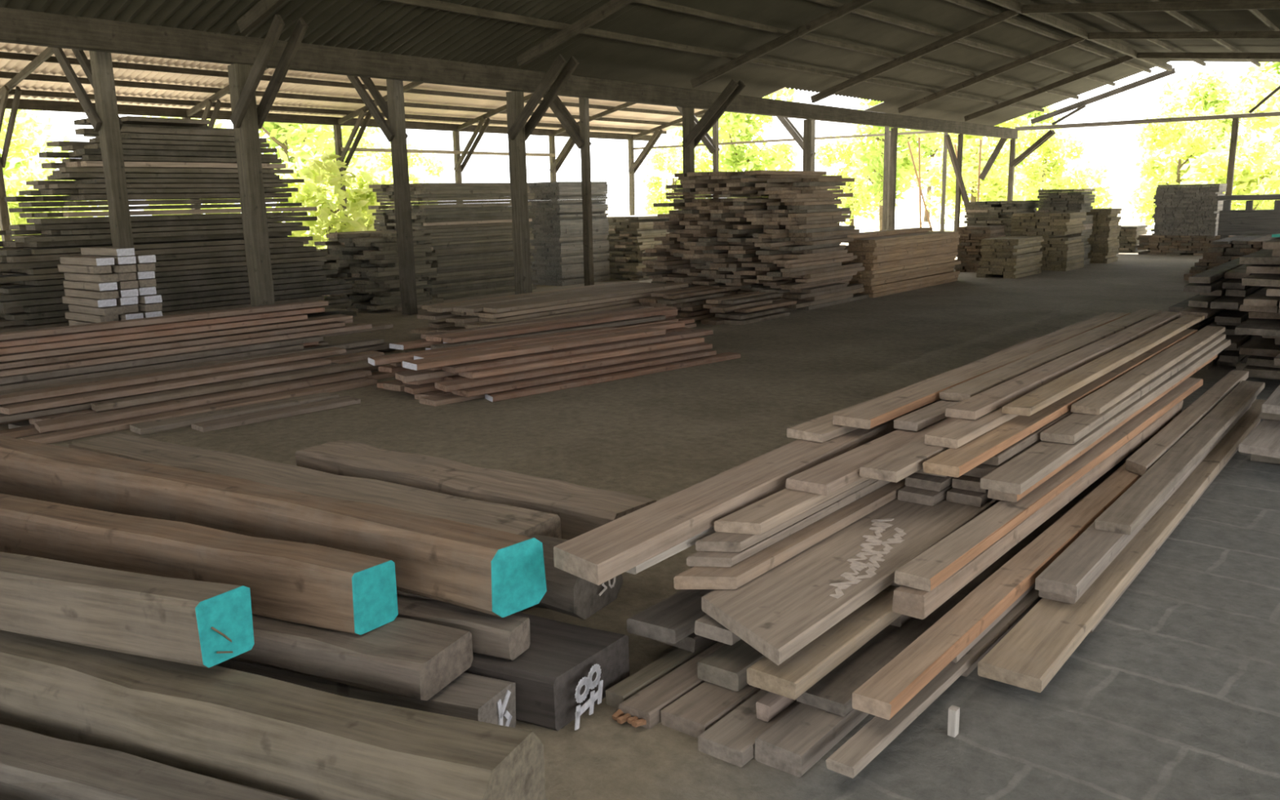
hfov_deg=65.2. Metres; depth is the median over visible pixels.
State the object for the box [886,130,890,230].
post
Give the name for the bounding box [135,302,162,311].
board
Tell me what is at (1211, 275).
board
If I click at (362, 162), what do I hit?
bush
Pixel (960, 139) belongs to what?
post
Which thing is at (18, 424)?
board
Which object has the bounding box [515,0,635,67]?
rafter
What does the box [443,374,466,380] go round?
board
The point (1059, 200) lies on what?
stack
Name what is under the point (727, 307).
board
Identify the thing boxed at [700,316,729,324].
board
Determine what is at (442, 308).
board
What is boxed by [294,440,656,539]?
squared timber
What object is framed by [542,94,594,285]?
post
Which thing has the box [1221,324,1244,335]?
board
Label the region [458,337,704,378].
board
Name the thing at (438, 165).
tree
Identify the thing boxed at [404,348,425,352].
board
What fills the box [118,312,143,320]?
board
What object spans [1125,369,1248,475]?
board
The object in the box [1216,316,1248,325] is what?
board
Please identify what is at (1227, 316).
board
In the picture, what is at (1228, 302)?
board
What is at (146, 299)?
board
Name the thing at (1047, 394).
board
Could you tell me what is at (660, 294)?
board
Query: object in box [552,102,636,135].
rafter
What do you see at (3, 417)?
board
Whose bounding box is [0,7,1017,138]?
beam
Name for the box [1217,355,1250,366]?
board
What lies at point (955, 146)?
leaning pole
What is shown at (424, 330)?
board
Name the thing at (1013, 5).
ridge beam
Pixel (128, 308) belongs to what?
board
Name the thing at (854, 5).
rafter
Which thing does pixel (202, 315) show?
board
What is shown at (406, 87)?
rafter
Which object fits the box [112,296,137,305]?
board
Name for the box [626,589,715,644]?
board
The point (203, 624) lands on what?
squared timber
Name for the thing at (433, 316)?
board
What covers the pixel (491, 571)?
squared timber
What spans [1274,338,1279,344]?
board
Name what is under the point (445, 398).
board
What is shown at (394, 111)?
post
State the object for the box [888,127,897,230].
post
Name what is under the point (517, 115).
post
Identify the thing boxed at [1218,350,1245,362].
board
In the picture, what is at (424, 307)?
board
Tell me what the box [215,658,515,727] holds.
squared timber
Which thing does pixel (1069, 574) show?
board
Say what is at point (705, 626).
board
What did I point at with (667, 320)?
board
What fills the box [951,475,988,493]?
board
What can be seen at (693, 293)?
board
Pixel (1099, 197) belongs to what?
bush
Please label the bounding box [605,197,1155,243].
ground
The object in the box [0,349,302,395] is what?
board
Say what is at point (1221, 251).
stack
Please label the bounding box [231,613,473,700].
squared timber
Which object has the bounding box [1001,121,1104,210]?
tree
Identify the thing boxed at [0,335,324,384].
board
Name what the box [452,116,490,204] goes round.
post
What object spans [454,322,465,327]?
board
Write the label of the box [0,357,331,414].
board
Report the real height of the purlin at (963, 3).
0.086 m
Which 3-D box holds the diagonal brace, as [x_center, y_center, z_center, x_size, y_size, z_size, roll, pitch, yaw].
[10.157,-6.964,28.780,0.767,1.232,0.101,8,15,38]
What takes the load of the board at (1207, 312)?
on the board at (1227, 316)
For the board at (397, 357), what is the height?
0.049 m
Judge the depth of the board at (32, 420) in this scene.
7.50 m
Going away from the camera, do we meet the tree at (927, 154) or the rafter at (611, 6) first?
the rafter at (611, 6)
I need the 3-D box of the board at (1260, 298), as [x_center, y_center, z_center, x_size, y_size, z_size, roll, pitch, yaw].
[5.838,-1.040,8.987,0.227,0.054,3.583,8,14,38]
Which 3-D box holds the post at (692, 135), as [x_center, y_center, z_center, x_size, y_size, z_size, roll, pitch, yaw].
[1.199,-3.453,16.454,1.128,3.414,0.269,8,14,38]
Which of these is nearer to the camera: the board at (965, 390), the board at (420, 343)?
the board at (965, 390)
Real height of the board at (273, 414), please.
0.043 m
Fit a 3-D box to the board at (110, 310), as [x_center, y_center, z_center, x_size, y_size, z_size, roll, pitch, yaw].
[-5.759,-0.960,10.570,0.853,0.079,0.186,8,14,38]
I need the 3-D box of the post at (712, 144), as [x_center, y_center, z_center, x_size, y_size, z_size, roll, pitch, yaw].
[1.124,-4.514,20.792,1.206,3.783,0.221,8,14,38]
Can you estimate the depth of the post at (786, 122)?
23.43 m
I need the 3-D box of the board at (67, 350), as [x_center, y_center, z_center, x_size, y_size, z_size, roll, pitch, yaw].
[-4.504,-0.564,9.292,0.241,0.047,4.120,8,15,39]
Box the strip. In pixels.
[1271,233,1279,237]
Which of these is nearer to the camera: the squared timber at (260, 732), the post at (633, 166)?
the squared timber at (260, 732)
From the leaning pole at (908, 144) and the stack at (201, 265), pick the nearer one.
the stack at (201, 265)
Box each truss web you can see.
[1051,104,1085,124]
[1248,85,1279,113]
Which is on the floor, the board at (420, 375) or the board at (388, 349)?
the board at (388, 349)
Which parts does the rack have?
leg, leg, leg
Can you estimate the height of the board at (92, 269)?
0.079 m
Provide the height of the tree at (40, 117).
5.491 m
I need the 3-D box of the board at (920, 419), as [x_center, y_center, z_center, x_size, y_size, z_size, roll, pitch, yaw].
[2.702,-0.274,6.438,0.126,0.041,4.703,8,15,38]
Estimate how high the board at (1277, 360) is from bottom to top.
0.059 m
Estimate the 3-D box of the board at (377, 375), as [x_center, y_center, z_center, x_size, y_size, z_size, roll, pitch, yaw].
[-3.317,-0.013,8.387,0.170,0.046,2.967,8,15,39]
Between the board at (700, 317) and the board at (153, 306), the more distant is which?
the board at (700, 317)
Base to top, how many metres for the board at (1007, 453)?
0.044 m
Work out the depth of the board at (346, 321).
10.88 m
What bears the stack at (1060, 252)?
on the floor
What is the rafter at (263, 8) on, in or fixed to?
attached to the ridge beam at (1013, 5)
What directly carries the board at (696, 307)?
on the board at (686, 313)
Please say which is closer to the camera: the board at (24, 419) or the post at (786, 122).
the board at (24, 419)
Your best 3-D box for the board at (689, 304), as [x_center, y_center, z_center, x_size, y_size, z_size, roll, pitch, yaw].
[0.865,-1.350,13.657,0.199,0.052,1.223,8,14,38]
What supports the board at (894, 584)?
on the board at (791, 678)
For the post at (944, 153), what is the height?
3.405 m
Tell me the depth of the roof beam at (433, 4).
13.92 m
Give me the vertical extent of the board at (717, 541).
0.037 m
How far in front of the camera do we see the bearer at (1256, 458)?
5.86 m
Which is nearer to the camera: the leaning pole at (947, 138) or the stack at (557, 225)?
the stack at (557, 225)
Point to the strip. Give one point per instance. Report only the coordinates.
(1273, 235)
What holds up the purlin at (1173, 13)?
on the rafter
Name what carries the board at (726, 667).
on the board at (693, 713)
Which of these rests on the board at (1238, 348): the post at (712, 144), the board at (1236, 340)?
the board at (1236, 340)
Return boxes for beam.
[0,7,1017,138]
[0,97,652,141]
[383,0,1044,111]
[986,0,1172,71]
[1014,111,1279,130]
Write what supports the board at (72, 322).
on the bearer
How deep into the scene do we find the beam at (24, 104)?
24.46 m
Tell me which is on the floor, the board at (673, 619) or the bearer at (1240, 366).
the bearer at (1240, 366)
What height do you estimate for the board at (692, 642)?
0.055 m
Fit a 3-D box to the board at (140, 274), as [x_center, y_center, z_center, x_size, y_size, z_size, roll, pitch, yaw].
[-5.585,-1.376,10.898,0.856,0.079,0.186,8,14,38]
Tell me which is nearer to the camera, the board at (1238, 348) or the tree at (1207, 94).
the board at (1238, 348)
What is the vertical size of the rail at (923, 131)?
0.078 m
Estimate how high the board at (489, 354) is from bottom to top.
0.051 m
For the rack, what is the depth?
20.33 m
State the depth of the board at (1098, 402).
5.84 m
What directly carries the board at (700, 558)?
on the board at (733, 577)
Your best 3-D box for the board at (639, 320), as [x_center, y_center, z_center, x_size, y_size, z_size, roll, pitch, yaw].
[-0.903,-0.756,10.980,3.224,0.048,0.186,-12,16,-43]
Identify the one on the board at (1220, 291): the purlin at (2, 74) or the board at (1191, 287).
the board at (1191, 287)
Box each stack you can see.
[0,115,356,333]
[314,231,443,312]
[368,182,537,300]
[527,181,609,285]
[607,214,671,280]
[636,170,869,311]
[841,227,960,297]
[954,225,1005,272]
[964,200,1039,235]
[976,235,1044,278]
[1009,212,1086,271]
[1035,188,1095,265]
[1086,208,1121,263]
[1117,225,1147,252]
[1135,233,1233,255]
[1151,183,1226,235]
[1183,234,1275,280]
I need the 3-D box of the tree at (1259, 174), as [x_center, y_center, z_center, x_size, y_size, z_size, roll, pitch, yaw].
[20.592,-7.067,33.707,4.560,3.990,4.028,6,13,31]
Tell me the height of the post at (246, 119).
3.411 m
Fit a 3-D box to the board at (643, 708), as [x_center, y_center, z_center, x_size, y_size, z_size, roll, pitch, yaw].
[1.398,0.598,4.850,0.130,0.053,4.647,8,14,38]
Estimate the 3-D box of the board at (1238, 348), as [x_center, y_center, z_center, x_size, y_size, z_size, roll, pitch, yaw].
[6.400,-0.765,10.360,0.187,0.053,3.497,8,14,37]
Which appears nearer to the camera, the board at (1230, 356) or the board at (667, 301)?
the board at (1230, 356)
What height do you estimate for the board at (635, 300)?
0.047 m
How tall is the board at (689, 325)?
0.046 m
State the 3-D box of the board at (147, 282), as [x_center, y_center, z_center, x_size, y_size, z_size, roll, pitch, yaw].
[-5.572,-1.290,10.901,0.854,0.078,0.185,8,14,38]
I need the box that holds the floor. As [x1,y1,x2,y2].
[0,243,1279,799]
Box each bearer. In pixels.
[1235,361,1279,379]
[1250,453,1279,464]
[1260,406,1279,421]
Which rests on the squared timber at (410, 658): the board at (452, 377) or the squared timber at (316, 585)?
the squared timber at (316, 585)
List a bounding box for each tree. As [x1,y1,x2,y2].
[0,108,71,219]
[0,109,55,222]
[141,115,240,215]
[258,121,385,212]
[266,144,392,248]
[290,127,381,194]
[368,139,444,204]
[639,142,702,214]
[661,88,800,173]
[814,133,899,225]
[846,97,958,231]
[898,130,966,222]
[911,113,1034,222]
[974,104,1066,188]
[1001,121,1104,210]
[1125,107,1222,226]
[1137,68,1269,180]
[1179,128,1279,209]
[1204,67,1279,209]
[1219,62,1279,145]
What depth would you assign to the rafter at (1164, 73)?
27.23 m
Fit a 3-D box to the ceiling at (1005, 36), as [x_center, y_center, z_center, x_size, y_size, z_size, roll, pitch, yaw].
[9.138,-5.768,14.578,15.200,1.248,23.600,8,14,38]
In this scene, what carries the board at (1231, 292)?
on the board at (1228, 302)
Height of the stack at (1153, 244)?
0.458 m
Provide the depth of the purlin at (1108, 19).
19.08 m
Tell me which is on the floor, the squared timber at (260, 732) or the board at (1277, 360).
the squared timber at (260, 732)
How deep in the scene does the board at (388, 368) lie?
8.70 m
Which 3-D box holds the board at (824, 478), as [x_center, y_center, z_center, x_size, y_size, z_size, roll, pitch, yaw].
[2.322,-0.118,5.931,0.185,0.045,5.403,8,14,38]
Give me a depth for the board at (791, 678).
3.10 m
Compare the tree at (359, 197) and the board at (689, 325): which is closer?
the board at (689, 325)
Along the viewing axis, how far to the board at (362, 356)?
9.68 m
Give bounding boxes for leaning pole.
[907,141,931,227]
[918,137,921,227]
[943,134,968,207]
[954,144,962,177]
[977,139,982,201]
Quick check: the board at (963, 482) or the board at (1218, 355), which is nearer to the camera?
the board at (963, 482)
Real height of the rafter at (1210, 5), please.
1.269 m
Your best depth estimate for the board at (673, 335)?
9.07 m
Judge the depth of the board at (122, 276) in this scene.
10.44 m
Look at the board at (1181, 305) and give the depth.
9.56 m
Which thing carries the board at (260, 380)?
on the board at (32, 420)
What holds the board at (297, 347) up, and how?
on the board at (351, 344)
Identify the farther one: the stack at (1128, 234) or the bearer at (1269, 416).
the stack at (1128, 234)
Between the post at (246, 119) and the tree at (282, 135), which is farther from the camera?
the tree at (282, 135)
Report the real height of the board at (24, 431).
0.052 m
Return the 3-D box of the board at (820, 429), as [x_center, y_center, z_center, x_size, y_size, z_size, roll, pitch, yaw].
[2.350,-0.251,6.426,0.194,0.043,5.001,8,15,39]
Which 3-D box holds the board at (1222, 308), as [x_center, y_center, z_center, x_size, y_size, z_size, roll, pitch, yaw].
[6.443,-1.072,11.136,0.222,0.059,3.472,8,14,38]
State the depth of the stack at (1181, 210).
23.83 m
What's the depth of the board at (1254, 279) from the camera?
7.73 m
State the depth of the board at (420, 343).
10.10 m
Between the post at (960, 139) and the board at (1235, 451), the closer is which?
the board at (1235, 451)
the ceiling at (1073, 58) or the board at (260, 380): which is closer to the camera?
the board at (260, 380)
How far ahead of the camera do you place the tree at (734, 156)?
44.54 m
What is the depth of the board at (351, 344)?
10.58 m
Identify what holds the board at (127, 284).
on the board at (131, 291)
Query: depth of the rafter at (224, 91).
21.87 m
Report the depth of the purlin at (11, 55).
22.03 m
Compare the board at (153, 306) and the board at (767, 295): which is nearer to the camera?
the board at (153, 306)
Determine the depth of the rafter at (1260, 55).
21.93 m
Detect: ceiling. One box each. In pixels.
[0,0,976,97]
[0,42,786,135]
[785,0,1279,102]
[864,22,1169,125]
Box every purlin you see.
[0,51,703,117]
[0,71,682,126]
[8,88,666,133]
[632,0,1079,99]
[808,0,1115,85]
[945,0,1151,72]
[1061,0,1205,66]
[1146,0,1261,66]
[1248,8,1279,31]
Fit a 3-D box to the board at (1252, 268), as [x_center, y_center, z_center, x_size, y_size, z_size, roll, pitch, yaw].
[6.037,-1.313,9.225,0.310,0.056,3.422,8,14,38]
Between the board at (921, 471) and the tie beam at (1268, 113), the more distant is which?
the tie beam at (1268, 113)
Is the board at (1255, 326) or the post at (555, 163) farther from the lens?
the post at (555, 163)
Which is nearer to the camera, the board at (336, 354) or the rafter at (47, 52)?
the board at (336, 354)
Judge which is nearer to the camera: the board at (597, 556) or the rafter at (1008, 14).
the board at (597, 556)
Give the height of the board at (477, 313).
0.046 m
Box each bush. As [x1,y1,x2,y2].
[0,152,108,247]
[308,152,414,233]
[754,165,795,197]
[1049,159,1114,208]
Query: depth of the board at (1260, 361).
7.94 m
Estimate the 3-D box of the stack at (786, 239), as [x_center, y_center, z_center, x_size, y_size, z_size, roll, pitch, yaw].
[2.045,-2.604,15.813,2.875,1.969,3.700,8,14,38]
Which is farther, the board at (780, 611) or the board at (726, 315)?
the board at (726, 315)
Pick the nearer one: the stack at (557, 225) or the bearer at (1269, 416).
the bearer at (1269, 416)
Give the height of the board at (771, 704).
0.055 m
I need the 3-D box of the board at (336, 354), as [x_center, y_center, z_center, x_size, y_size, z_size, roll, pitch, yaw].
[-3.850,-0.214,8.877,0.232,0.048,2.645,8,15,39]
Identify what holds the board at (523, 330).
on the board at (639, 320)
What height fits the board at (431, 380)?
0.051 m
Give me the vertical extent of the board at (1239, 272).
0.054 m
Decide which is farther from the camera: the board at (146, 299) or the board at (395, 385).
the board at (146, 299)
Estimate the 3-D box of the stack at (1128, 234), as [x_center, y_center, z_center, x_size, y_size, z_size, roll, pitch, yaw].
[12.516,-4.197,25.964,0.938,0.648,1.218,8,14,38]
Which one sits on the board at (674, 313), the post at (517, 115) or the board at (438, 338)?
the board at (438, 338)
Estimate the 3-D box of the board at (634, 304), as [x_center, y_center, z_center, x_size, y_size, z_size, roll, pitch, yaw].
[-0.756,-1.145,12.893,0.243,0.049,3.750,8,14,38]
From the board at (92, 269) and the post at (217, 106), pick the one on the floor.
the post at (217, 106)
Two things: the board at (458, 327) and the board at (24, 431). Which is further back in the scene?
the board at (458, 327)
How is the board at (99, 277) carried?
on the board at (69, 283)
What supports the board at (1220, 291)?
on the board at (1203, 301)
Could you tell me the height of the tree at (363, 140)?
8.872 m
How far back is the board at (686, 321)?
12.51 m
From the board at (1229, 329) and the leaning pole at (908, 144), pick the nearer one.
the board at (1229, 329)
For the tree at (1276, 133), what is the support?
on the ground
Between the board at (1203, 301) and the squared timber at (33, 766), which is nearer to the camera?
the squared timber at (33, 766)
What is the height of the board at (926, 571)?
0.048 m
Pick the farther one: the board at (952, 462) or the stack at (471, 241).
the stack at (471, 241)
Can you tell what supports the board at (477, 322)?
on the board
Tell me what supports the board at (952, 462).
on the board at (1007, 453)
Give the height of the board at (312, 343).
0.047 m
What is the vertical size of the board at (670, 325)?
0.048 m
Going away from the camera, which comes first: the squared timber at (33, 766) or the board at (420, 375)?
the squared timber at (33, 766)
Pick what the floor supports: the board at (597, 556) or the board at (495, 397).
the board at (495, 397)
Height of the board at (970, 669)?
0.056 m
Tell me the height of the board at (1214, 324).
0.052 m
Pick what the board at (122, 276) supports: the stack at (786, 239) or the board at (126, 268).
the board at (126, 268)
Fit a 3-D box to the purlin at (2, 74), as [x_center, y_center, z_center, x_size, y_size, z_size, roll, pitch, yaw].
[-10.271,-6.419,20.346,0.071,0.115,38.305,8,14,38]
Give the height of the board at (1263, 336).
0.052 m
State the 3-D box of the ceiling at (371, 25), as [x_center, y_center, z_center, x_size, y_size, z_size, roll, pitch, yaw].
[-4.042,-4.008,7.638,4.550,1.413,26.000,8,14,38]
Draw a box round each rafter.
[0,46,53,99]
[186,67,269,116]
[236,0,285,33]
[337,81,423,124]
[457,93,533,130]
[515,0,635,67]
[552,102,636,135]
[631,109,706,139]
[690,0,875,88]
[810,9,1017,102]
[897,35,1084,113]
[964,55,1133,121]
[1021,0,1279,13]
[1030,67,1175,124]
[1088,31,1279,39]
[1136,52,1279,59]
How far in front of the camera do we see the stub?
2.99 m
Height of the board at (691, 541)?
0.041 m
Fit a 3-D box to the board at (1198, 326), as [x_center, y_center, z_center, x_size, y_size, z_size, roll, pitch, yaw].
[6.138,-0.908,10.734,0.164,0.052,3.672,8,14,38]
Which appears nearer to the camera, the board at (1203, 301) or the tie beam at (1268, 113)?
the board at (1203, 301)
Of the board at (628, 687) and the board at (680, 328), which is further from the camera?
the board at (680, 328)
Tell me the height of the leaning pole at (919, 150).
3.210 m
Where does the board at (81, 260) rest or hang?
on the board at (92, 269)
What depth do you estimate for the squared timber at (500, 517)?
4.36 m
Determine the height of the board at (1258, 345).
0.059 m
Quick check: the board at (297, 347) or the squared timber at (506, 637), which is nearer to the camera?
the squared timber at (506, 637)
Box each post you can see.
[0,85,21,240]
[50,47,133,248]
[182,99,222,208]
[227,14,308,306]
[333,109,372,225]
[346,75,417,315]
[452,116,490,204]
[506,53,578,294]
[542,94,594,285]
[548,123,579,182]
[627,128,663,215]
[676,106,719,198]
[681,79,746,199]
[777,116,815,171]
[802,119,811,170]
[881,127,889,230]
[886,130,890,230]
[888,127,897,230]
[940,132,948,231]
[953,133,963,231]
[1007,128,1055,200]
[1225,118,1239,209]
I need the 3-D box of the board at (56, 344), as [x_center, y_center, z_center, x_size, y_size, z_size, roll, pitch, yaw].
[-4.873,-0.525,8.847,0.153,0.051,4.236,8,15,39]
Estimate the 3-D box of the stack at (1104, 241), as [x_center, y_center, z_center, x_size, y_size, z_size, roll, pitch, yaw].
[10.224,-3.653,22.197,0.590,1.167,0.980,8,14,38]
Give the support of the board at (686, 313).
on the board at (700, 317)
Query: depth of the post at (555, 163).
31.81 m
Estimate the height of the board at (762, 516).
0.045 m
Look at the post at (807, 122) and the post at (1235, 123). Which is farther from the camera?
the post at (1235, 123)
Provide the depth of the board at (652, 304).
13.29 m
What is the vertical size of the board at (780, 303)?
0.049 m
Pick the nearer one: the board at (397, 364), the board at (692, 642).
the board at (692, 642)
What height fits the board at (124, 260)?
0.077 m
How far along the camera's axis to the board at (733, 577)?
3.62 m
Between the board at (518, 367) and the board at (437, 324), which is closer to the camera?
the board at (518, 367)
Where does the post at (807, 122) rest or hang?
on the floor
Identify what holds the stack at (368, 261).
on the floor
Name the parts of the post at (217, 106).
post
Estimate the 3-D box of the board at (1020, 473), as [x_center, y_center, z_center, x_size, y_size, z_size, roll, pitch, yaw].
[2.962,-0.053,5.882,0.171,0.048,4.802,8,15,38]
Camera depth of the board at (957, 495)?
4.22 m
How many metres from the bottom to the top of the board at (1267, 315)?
0.052 m
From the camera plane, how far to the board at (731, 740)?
2.95 m
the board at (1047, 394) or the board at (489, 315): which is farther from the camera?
the board at (489, 315)
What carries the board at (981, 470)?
on the board at (963, 482)
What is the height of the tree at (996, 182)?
5.736 m
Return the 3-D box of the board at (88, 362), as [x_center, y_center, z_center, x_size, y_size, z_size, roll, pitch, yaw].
[-4.413,-0.445,9.242,0.179,0.050,4.470,8,15,39]
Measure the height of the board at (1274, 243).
0.057 m
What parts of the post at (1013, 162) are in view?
post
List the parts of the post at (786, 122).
post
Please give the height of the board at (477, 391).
0.046 m
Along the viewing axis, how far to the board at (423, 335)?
11.27 m
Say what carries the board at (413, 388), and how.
on the board at (417, 396)
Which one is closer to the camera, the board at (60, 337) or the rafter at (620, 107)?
the board at (60, 337)
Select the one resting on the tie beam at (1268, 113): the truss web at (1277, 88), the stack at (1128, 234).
the truss web at (1277, 88)
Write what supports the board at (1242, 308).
on the board at (1267, 315)
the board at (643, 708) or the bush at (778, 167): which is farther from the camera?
the bush at (778, 167)
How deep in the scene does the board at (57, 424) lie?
7.95 m
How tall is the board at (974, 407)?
0.040 m
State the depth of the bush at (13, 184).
28.04 m
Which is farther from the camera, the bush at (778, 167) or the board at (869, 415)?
the bush at (778, 167)
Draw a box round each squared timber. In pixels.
[0,435,546,617]
[0,493,398,635]
[0,551,254,667]
[0,630,545,799]
[0,723,300,799]
[68,432,561,538]
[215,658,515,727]
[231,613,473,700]
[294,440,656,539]
[396,590,629,731]
[396,593,530,660]
[530,533,622,619]
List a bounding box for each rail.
[340,146,555,156]
[633,130,940,150]
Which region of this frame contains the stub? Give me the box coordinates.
[947,705,959,737]
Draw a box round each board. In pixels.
[0,300,328,340]
[0,306,324,347]
[0,314,307,355]
[0,314,352,362]
[0,321,345,369]
[0,323,372,377]
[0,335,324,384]
[0,344,303,391]
[0,346,346,404]
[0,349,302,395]
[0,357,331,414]
[0,362,338,422]
[0,418,28,424]
[0,424,53,438]
[8,420,32,428]
[20,377,377,444]
[28,365,377,424]
[34,368,372,433]
[54,371,396,431]
[57,264,111,274]
[59,256,114,266]
[62,280,117,290]
[62,296,116,307]
[64,272,119,282]
[64,288,119,299]
[64,311,118,323]
[67,304,123,315]
[68,320,96,325]
[80,246,134,256]
[81,255,135,264]
[90,360,385,412]
[109,272,136,280]
[110,263,136,272]
[110,288,138,297]
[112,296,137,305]
[115,304,138,313]
[116,280,138,288]
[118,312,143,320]
[126,262,155,271]
[128,271,155,279]
[129,254,155,262]
[129,391,338,435]
[133,286,156,295]
[133,311,162,318]
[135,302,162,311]
[136,278,156,287]
[137,294,162,303]
[191,395,360,432]
[298,341,319,346]
[299,337,384,351]
[303,344,321,347]
[317,341,328,345]
[320,323,393,337]
[320,354,340,358]
[324,350,384,364]
[338,319,353,323]
[340,342,391,355]
[367,326,617,365]
[376,348,395,351]
[377,364,411,373]
[377,379,399,388]
[382,380,411,391]
[389,338,443,350]
[390,362,401,366]
[395,368,458,382]
[402,327,666,370]
[402,377,444,385]
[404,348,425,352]
[404,382,439,394]
[409,325,457,333]
[413,321,684,359]
[413,390,450,399]
[417,311,461,319]
[419,392,484,406]
[421,282,617,309]
[421,306,653,338]
[426,281,648,312]
[426,306,676,342]
[426,327,692,370]
[428,320,454,328]
[430,315,666,349]
[434,342,712,391]
[436,326,465,332]
[441,328,713,373]
[442,307,677,343]
[443,312,677,343]
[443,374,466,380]
[445,315,479,323]
[450,311,466,315]
[452,349,716,397]
[453,282,665,312]
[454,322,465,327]
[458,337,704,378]
[462,320,484,324]
[465,302,640,328]
[466,311,486,316]
[478,296,654,322]
[479,288,681,318]
[483,282,688,313]
[484,351,741,401]
[553,337,1039,585]
[605,640,717,708]
[612,641,725,728]
[613,318,678,328]
[625,525,716,574]
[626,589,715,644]
[639,296,663,303]
[640,302,649,306]
[649,302,671,306]
[650,285,719,297]
[653,632,713,653]
[657,292,724,304]
[661,681,760,737]
[662,287,726,299]
[669,312,717,320]
[671,295,728,307]
[673,478,906,589]
[675,308,710,316]
[678,318,694,324]
[680,303,706,311]
[684,323,696,328]
[686,480,890,567]
[693,614,741,645]
[695,478,877,551]
[697,639,764,691]
[697,688,800,767]
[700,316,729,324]
[701,497,999,665]
[702,298,766,308]
[706,292,765,304]
[709,308,733,313]
[711,299,772,311]
[714,477,869,534]
[715,311,742,318]
[720,292,782,304]
[724,311,790,324]
[728,306,786,319]
[733,299,796,312]
[746,585,902,700]
[755,422,1169,777]
[755,692,795,722]
[785,417,959,495]
[786,389,899,442]
[795,432,1157,716]
[825,586,1041,777]
[832,311,1130,429]
[852,462,1141,719]
[858,435,949,482]
[889,614,911,626]
[890,582,900,586]
[892,400,1182,619]
[893,377,1203,591]
[893,400,959,431]
[897,484,953,506]
[905,472,954,491]
[915,460,1125,662]
[915,467,948,477]
[922,328,1197,477]
[924,331,1151,448]
[939,308,1162,401]
[945,311,1182,419]
[946,488,991,506]
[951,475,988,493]
[961,597,1042,676]
[962,439,1041,477]
[977,399,1266,693]
[980,339,1231,494]
[982,409,1073,466]
[987,354,1217,502]
[1001,314,1204,416]
[1035,397,1256,598]
[1040,333,1226,444]
[1071,325,1225,415]
[1089,420,1260,632]
[1094,380,1265,534]
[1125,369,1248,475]
[1168,293,1200,311]
[1178,306,1222,318]
[1183,276,1231,292]
[1186,308,1226,330]
[1187,293,1225,307]
[1188,254,1246,283]
[1195,308,1225,324]
[1199,286,1226,295]
[1200,356,1219,369]
[1208,321,1222,326]
[1209,286,1265,309]
[1213,350,1225,359]
[1214,309,1248,323]
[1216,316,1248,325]
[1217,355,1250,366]
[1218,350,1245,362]
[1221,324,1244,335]
[1222,278,1249,289]
[1223,334,1254,351]
[1224,264,1252,278]
[1224,334,1252,349]
[1225,285,1261,297]
[1234,318,1279,336]
[1238,419,1279,458]
[1239,248,1279,264]
[1239,303,1279,312]
[1239,335,1279,357]
[1241,273,1279,287]
[1242,364,1279,378]
[1243,286,1279,306]
[1245,264,1279,273]
[1246,355,1279,368]
[1248,311,1279,319]
[1262,237,1279,249]
[1262,335,1279,338]
[1262,384,1279,414]
[1266,286,1279,296]
[1271,248,1279,256]
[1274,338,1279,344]
[1274,353,1279,365]
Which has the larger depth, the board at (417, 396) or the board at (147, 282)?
the board at (147, 282)
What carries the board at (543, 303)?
on the board at (489, 315)
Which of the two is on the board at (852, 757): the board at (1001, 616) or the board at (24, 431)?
the board at (1001, 616)
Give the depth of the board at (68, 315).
10.48 m
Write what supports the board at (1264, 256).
on the board at (1252, 268)
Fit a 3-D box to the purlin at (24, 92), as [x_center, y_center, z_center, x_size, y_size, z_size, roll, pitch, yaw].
[-10.973,-6.322,20.937,0.072,0.115,38.303,8,14,38]
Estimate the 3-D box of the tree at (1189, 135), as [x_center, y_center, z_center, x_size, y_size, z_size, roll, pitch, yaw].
[21.477,-9.254,39.947,3.780,4.826,4.489,2,12,17]
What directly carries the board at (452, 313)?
on the board at (462, 319)
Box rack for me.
[1217,194,1279,239]
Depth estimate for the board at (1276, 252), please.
7.78 m
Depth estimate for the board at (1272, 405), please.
5.83 m
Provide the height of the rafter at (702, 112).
1.270 m
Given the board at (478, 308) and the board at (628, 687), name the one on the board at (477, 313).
the board at (478, 308)
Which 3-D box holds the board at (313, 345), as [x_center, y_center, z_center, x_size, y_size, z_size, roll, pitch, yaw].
[-4.747,-0.216,8.980,0.191,0.048,4.179,8,15,40]
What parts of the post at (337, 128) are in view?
post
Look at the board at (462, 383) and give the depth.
8.79 m
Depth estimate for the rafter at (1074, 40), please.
21.02 m
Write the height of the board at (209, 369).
0.046 m
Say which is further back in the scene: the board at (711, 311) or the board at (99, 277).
the board at (711, 311)
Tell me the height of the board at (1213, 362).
0.053 m
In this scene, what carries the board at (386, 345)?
on the board at (388, 349)

